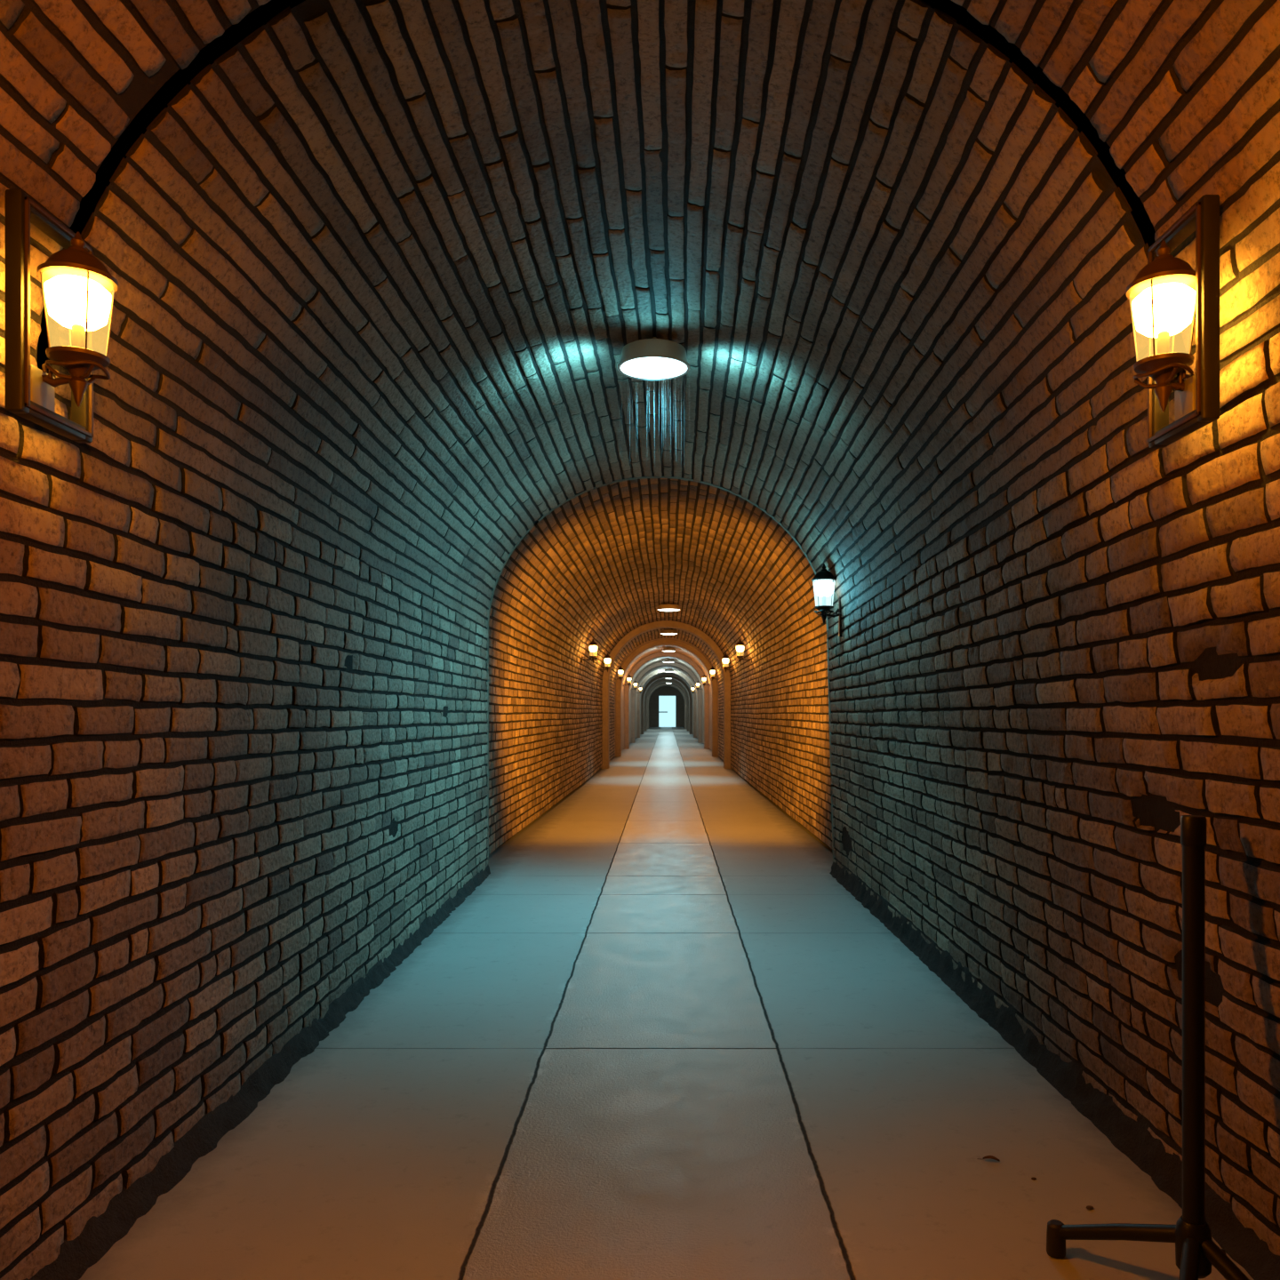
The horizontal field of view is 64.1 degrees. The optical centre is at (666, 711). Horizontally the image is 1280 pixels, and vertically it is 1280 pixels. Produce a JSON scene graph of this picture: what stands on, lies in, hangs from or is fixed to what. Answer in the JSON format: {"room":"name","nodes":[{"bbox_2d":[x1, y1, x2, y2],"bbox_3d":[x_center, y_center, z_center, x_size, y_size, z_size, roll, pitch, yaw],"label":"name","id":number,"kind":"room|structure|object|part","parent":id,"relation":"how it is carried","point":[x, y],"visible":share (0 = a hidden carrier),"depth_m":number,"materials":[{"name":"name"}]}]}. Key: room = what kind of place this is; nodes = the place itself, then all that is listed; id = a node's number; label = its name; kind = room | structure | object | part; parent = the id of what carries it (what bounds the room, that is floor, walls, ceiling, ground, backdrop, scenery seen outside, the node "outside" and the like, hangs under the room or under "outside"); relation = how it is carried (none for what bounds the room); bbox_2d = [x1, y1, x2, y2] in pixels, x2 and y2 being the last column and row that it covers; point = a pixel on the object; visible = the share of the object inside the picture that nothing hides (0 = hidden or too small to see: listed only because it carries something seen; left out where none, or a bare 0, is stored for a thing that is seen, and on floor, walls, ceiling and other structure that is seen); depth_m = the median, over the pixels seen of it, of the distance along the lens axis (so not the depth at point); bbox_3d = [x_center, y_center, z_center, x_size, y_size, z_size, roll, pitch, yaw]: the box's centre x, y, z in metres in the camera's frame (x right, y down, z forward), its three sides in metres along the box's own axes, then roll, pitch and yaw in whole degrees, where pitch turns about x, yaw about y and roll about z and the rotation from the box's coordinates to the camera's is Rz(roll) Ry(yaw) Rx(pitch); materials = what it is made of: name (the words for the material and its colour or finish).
{"room":"underground passage","nodes":[
{"label":"underground passage","id":0,"kind":"room"},
{"bbox_2d":[0,368,644,1279],"bbox_3d":[-1.698,0.319,46.490,0.264,2.272,100.980,0,0,0],"label":"wall","id":1,"kind":"structure","parent":0,"point":[244,760],"depth_m":3.42,"materials":[{"name":"brick"}]},
{"bbox_2d":[23,864,490,1279],"bbox_3d":[-1.603,1.456,2.728,0.139,0.096,13.456,0,0,0],"label":"baseboard","id":2,"kind":"structure","parent":1,"relation":"attached to","point":[99,1235],"depth_m":3.60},
{"bbox_2d":[0,0,1279,701],"bbox_3d":[-0.034,-1.570,46.490,3.592,1.761,100.980,0,0,0],"label":"ceiling","id":3,"kind":"structure","parent":0,"point":[384,271],"depth_m":3.58,"materials":[{"name":"brick"}]},
{"bbox_2d":[4,189,118,443],"bbox_3d":[-1.396,-0.928,2.447,0.201,0.500,0.290,0,0,0],"label":"wall lantern","id":4,"kind":"object","parent":3,"relation":"attached to","point":[78,286],"visible":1,"depth_m":2.34,"materials":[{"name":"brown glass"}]},
{"bbox_3d":[-1.477,-0.748,2.392,0.038,0.099,0.090,0,0,0],"label":"mounting plate","id":5,"kind":"part","parent":4,"relation":"part of","materials":[{"name":"grey metal"}]},
{"bbox_3d":[-1.427,-0.789,2.392,0.077,0.063,0.022,0,0,0],"label":"arm","id":6,"kind":"part","parent":4,"relation":"part of","materials":[{"name":"brown metal"}]},
{"bbox_3d":[-1.452,-0.928,2.447,0.009,0.476,0.266,0,0,0],"label":"moulding","id":7,"kind":"part","parent":4,"relation":"part of","materials":[{"name":"brown metal"}]},
{"bbox_3d":[-1.378,-0.953,2.392,0.138,0.102,0.138,0,0,0],"label":"bulb","id":8,"kind":"part","parent":4,"relation":"part of","materials":[{"name":"white glass"}]},
{"bbox_2d":[580,639,598,663],"bbox_3d":[-1.543,-1.166,19.760,0.436,0.470,0.191,0,0,0],"label":"wall lantern","id":9,"kind":"object","parent":3,"relation":"attached to","point":[593,645],"visible":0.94,"depth_m":19.72,"materials":[{"name":"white glass"}]},
{"bbox_3d":[-1.421,-1.207,19.760,0.159,0.117,0.159,0,0,0],"label":"bulb","id":10,"kind":"part","parent":9,"relation":"part of","materials":[{"name":"white glass"}]},
{"bbox_2d":[598,652,611,671],"bbox_3d":[-1.543,-1.166,24.570,0.436,0.470,0.191,0,0,0],"label":"wall lantern","id":11,"kind":"object","parent":3,"relation":"attached to","point":[607,659],"visible":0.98,"depth_m":24.52,"materials":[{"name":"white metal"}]},
{"bbox_3d":[-1.421,-1.207,24.570,0.159,0.117,0.159,0,0,0],"label":"bulb","id":12,"kind":"part","parent":11,"relation":"part of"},
{"bbox_2d":[613,665,623,680],"bbox_3d":[-1.543,-1.166,31.590,0.436,0.470,0.191,0,0,0],"label":"wall lantern","id":13,"kind":"object","parent":3,"relation":"attached to","point":[620,669],"visible":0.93,"depth_m":31.54,"materials":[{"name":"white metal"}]},
{"bbox_2d":[623,674,631,686],"bbox_3d":[-1.543,-1.166,38.740,0.436,0.470,0.191,0,0,0],"label":"wall lantern","id":14,"kind":"object","parent":3,"relation":"attached to","point":[628,676],"visible":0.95,"depth_m":38.70,"materials":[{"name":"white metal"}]},
{"bbox_2d":[630,681,637,690],"bbox_3d":[-1.543,-1.166,46.540,0.436,0.470,0.191,0,0,0],"label":"wall lantern","id":15,"kind":"object","parent":3,"relation":"attached to","point":[635,683],"visible":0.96,"depth_m":46.49,"materials":[{"name":"white glass"}]},
{"bbox_2d":[616,336,690,380],"bbox_3d":[-0.073,-2.013,5.772,0.414,0.192,0.414,0,0,0],"label":"ceiling lamp","id":16,"kind":"object","parent":3,"relation":"attached to","point":[647,359],"visible":0.99,"depth_m":5.66,"materials":[{"name":"white metal"}]},
{"bbox_2d":[620,357,687,378],"bbox_3d":[-0.073,-1.930,5.772,0.380,0.026,0.380,0,0,0],"label":"diffuser","id":17,"kind":"object","parent":16,"relation":"attached to","point":[631,367],"depth_m":5.72,"materials":[{"name":"white plastic"}]},
{"bbox_2d":[656,603,680,611],"bbox_3d":[0.048,-2.262,22.230,0.522,0.162,0.522,0,0,0],"label":"ceiling lamp","id":18,"kind":"object","parent":3,"relation":"attached to","point":[668,607],"visible":1,"depth_m":22.05,"materials":[{"name":"white glass"}]},
{"bbox_2d":[658,608,679,611],"bbox_3d":[0.048,-2.194,22.230,0.480,0.026,0.480,0,0,0],"label":"diffuser","id":19,"kind":"object","parent":18,"relation":"attached to","point":[663,610],"depth_m":22.13,"materials":[{"name":"white plastic"}]},
{"bbox_2d":[660,628,677,634],"bbox_3d":[0.063,-2.261,29.120,0.522,0.162,0.522,0,0,0],"label":"ceiling lamp","id":20,"kind":"object","parent":3,"relation":"attached to","point":[668,631],"visible":1,"depth_m":28.93,"materials":[{"name":"white glass"}]},
{"bbox_2d":[662,647,675,651],"bbox_3d":[0.082,-2.260,37.440,0.522,0.162,0.522,0,0,0],"label":"ceiling lamp","id":21,"kind":"object","parent":3,"relation":"attached to","point":[668,649],"visible":1,"depth_m":37.26,"materials":[{"name":"white glass"}]},
{"bbox_2d":[663,658,674,662],"bbox_3d":[0.100,-2.258,45.760,0.522,0.162,0.522,0,0,0],"label":"ceiling lamp","id":22,"kind":"object","parent":3,"relation":"attached to","point":[668,660],"visible":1,"depth_m":45.55,"materials":[{"name":"white metal"}]},
{"bbox_2d":[702,674,710,686],"bbox_3d":[1.543,-1.166,38.740,0.436,0.470,0.191,0,0,0],"label":"wall lantern","id":23,"kind":"object","parent":3,"relation":"attached to","point":[704,676],"visible":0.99,"depth_m":38.70,"materials":[{"name":"white glass"}]},
{"bbox_2d":[709,665,719,680],"bbox_3d":[1.543,-1.166,31.590,0.436,0.470,0.191,0,0,0],"label":"wall lantern","id":24,"kind":"object","parent":3,"relation":"attached to","point":[712,669],"visible":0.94,"depth_m":31.54,"materials":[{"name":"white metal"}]},
{"bbox_2d":[721,652,735,671],"bbox_3d":[1.543,-1.166,24.570,0.436,0.470,0.191,0,0,0],"label":"wall lantern","id":25,"kind":"object","parent":3,"relation":"attached to","point":[725,659],"visible":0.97,"depth_m":24.51,"materials":[{"name":"white glass"}]},
{"bbox_3d":[1.421,-1.207,24.570,0.159,0.117,0.159,0,0,0],"label":"bulb","id":26,"kind":"part","parent":25,"relation":"part of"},
{"bbox_2d":[735,639,751,663],"bbox_3d":[1.543,-1.166,19.760,0.436,0.470,0.191,0,0,0],"label":"wall lantern","id":27,"kind":"object","parent":3,"relation":"attached to","point":[740,645],"visible":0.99,"depth_m":19.72,"materials":[{"name":"white glass"}]},
{"bbox_3d":[1.421,-1.207,19.760,0.159,0.117,0.159,0,0,0],"label":"bulb","id":28,"kind":"part","parent":27,"relation":"part of","materials":[{"name":"white glass"}]},
{"bbox_2d":[1125,194,1219,447],"bbox_3d":[1.139,-0.890,2.374,0.161,0.494,0.259,0,0,0],"label":"wall lantern","id":29,"kind":"object","parent":3,"relation":"attached to","point":[1165,294],"visible":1,"depth_m":2.29,"materials":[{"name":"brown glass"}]},
{"bbox_3d":[1.138,-0.916,2.340,0.132,0.098,0.132,0,0,0],"label":"bulb","id":30,"kind":"part","parent":29,"relation":"part of","materials":[{"name":"white glass"}]},
{"bbox_3d":[1.177,-0.890,2.374,0.009,0.472,0.236,0,0,0],"label":"moulding","id":31,"kind":"part","parent":29,"relation":"part of","materials":[{"name":"brown metal"}]},
{"bbox_3d":[1.169,-0.761,2.340,0.042,0.055,0.021,0,0,0],"label":"arm","id":32,"kind":"part","parent":29,"relation":"part of","materials":[{"name":"brown metal"}]},
{"bbox_3d":[1.201,-0.710,2.340,0.036,0.095,0.086,0,0,0],"label":"mounting plate","id":33,"kind":"part","parent":29,"relation":"part of","materials":[{"name":"grey metal"}]},
{"bbox_2d":[78,727,1253,1279],"bbox_3d":[0.000,1.500,46.490,4.200,0.001,100.980,0,0,0],"label":"floor","id":34,"kind":"structure","parent":0,"point":[660,1038],"depth_m":3.85,"materials":[{"name":"concrete"}]},
{"bbox_2d":[600,620,731,768],"bbox_3d":[-0.004,-0.441,26.770,3.398,3.882,0.500,0,0,0],"label":"arch","id":35,"kind":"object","parent":34,"relation":"on","point":[662,624],"depth_m":26.52,"materials":[{"name":"brown brick"}]},
{"bbox_2d":[615,639,718,756],"bbox_3d":[-0.004,-0.441,33.790,3.397,3.881,0.500,0,0,0],"label":"arch","id":36,"kind":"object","parent":34,"relation":"on","point":[666,642],"depth_m":33.54,"materials":[{"name":"brown brick"}]},
{"bbox_2d":[624,651,709,749],"bbox_3d":[-0.003,-0.440,40.810,3.396,3.880,0.500,0,0,0],"label":"arch","id":37,"kind":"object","parent":34,"relation":"on","point":[688,660],"depth_m":40.56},
{"bbox_2d":[631,661,702,743],"bbox_3d":[-0.003,-0.439,48.660,3.394,3.879,0.600,0,0,0],"label":"trim","id":38,"kind":"structure","parent":34,"relation":"on","point":[688,671],"depth_m":48.36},
{"bbox_2d":[636,669,696,737],"bbox_3d":[-0.002,-0.439,57.500,3.393,3.878,0.600,0,0,0],"label":"trim","id":39,"kind":"structure","parent":34,"relation":"on","point":[650,676],"depth_m":57.20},
{"bbox_2d":[640,675,692,734],"bbox_3d":[-0.002,-0.438,66.860,3.391,3.876,0.600,0,0,0],"label":"trim","id":40,"kind":"structure","parent":34,"relation":"on","point":[660,676],"depth_m":66.57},
{"bbox_2d":[644,680,688,731],"bbox_3d":[-0.001,-0.437,76.740,3.390,3.875,0.600,0,0,0],"label":"trim","id":41,"kind":"structure","parent":34,"relation":"on","point":[661,681],"depth_m":76.43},
{"bbox_2d":[647,683,686,728],"bbox_3d":[-0.001,-0.437,86.620,3.388,3.873,0.600,0,0,0],"label":"trim","id":42,"kind":"structure","parent":34,"relation":"on","point":[662,684],"depth_m":86.31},
{"bbox_2d":[976,1155,999,1161],"bbox_3d":[1.072,1.491,3.404,0.071,0.015,0.022,0,0,20],"label":"fallen leaf","id":43,"kind":"object","parent":34,"relation":"on","point":[986,1156],"visible":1,"depth_m":3.41,"materials":[{"name":"brown plant"}]},
{"bbox_2d":[1085,1205,1093,1209],"bbox_3d":[1.276,1.496,3.078,0.023,0.009,0.016,0,0,0],"label":"chip","id":44,"kind":"object","parent":34,"relation":"on","point":[1089,1207],"visible":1,"depth_m":3.08,"materials":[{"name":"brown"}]},
{"bbox_2d":[1046,815,1249,1279],"bbox_3d":[1.254,0.879,2.562,0.327,1.237,0.611,0,0,-9],"label":"tripod stand","id":45,"kind":"object","parent":34,"relation":"on","point":[1196,1251],"visible":1,"depth_m":2.53,"materials":[{"name":"black metal"}]},
{"bbox_3d":[1.190,1.373,2.689,0.042,0.155,0.338,0,0,-42],"label":"leg","id":46,"kind":"part","parent":45,"relation":"part of","materials":[{"name":"black metal"}]},
{"bbox_3d":[1.232,1.373,2.417,0.042,0.154,0.281,0,0,32],"label":"leg","id":47,"kind":"part","parent":45,"relation":"part of","materials":[{"name":"black metal"}]},
{"bbox_3d":[1.377,1.373,2.422,0.042,0.153,0.252,0,0,-26],"label":"leg","id":48,"kind":"part","parent":45,"relation":"part of","materials":[{"name":"black metal"}]},
{"bbox_2d":[648,686,684,727],"bbox_3d":[0.000,-0.450,97.130,4.200,3.900,0.300,0,0,0],"label":"wall","id":49,"kind":"structure","parent":0,"point":[666,690],"depth_m":96.97,"materials":[{"name":"grey brick"}]},
{"bbox_2d":[658,696,675,727],"bbox_3d":[0.070,0.025,97.130,1.580,2.950,0.100,0,0,0],"label":"door","id":50,"kind":"structure","parent":49,"relation":"in","point":[667,704],"depth_m":97.14,"materials":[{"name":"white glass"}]},
{"bbox_2d":[657,695,676,727],"bbox_3d":[0.070,-0.025,96.990,1.780,3.050,0.180,0,0,0],"label":"door frame","id":51,"kind":"structure","parent":49,"relation":"attached to","point":[658,695],"depth_m":96.90,"materials":[{"name":"grey metal"}]},
{"bbox_2d":[688,328,1279,1255],"bbox_3d":[1.526,0.319,46.490,0.473,2.274,100.980,0,0,0],"label":"wall","id":52,"kind":"structure","parent":0,"point":[1009,743],"depth_m":3.44,"materials":[{"name":"brick"}]},
{"bbox_2d":[811,563,843,637],"bbox_3d":[1.404,-0.932,8.580,0.372,0.618,0.208,0,0,0],"label":"wall lantern","id":53,"kind":"object","parent":52,"relation":"attached to","point":[824,581],"visible":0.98,"depth_m":8.52,"materials":[{"name":"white glass"}]},
{"bbox_3d":[1.321,-0.986,8.580,0.186,0.225,0.186,0,0,0],"label":"lamp shade","id":54,"kind":"part","parent":53,"relation":"part of","materials":[{"name":"white glass"}]},
{"bbox_3d":[1.397,-0.825,8.580,0.125,0.079,0.028,0,0,0],"label":"arm","id":55,"kind":"part","parent":53,"relation":"part of","materials":[{"name":"black metal"}]},
{"bbox_3d":[1.512,-0.874,8.580,0.158,0.500,0.065,0,0,0],"label":"plate","id":56,"kind":"part","parent":53,"relation":"part of","materials":[{"name":"black metal"}]},
{"bbox_2d":[829,856,1279,1279],"bbox_3d":[1.585,1.423,2.728,0.125,0.162,13.456,0,0,0],"label":"baseboard","id":57,"kind":"structure","parent":52,"relation":"attached to","point":[1131,1137],"depth_m":3.83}
]}

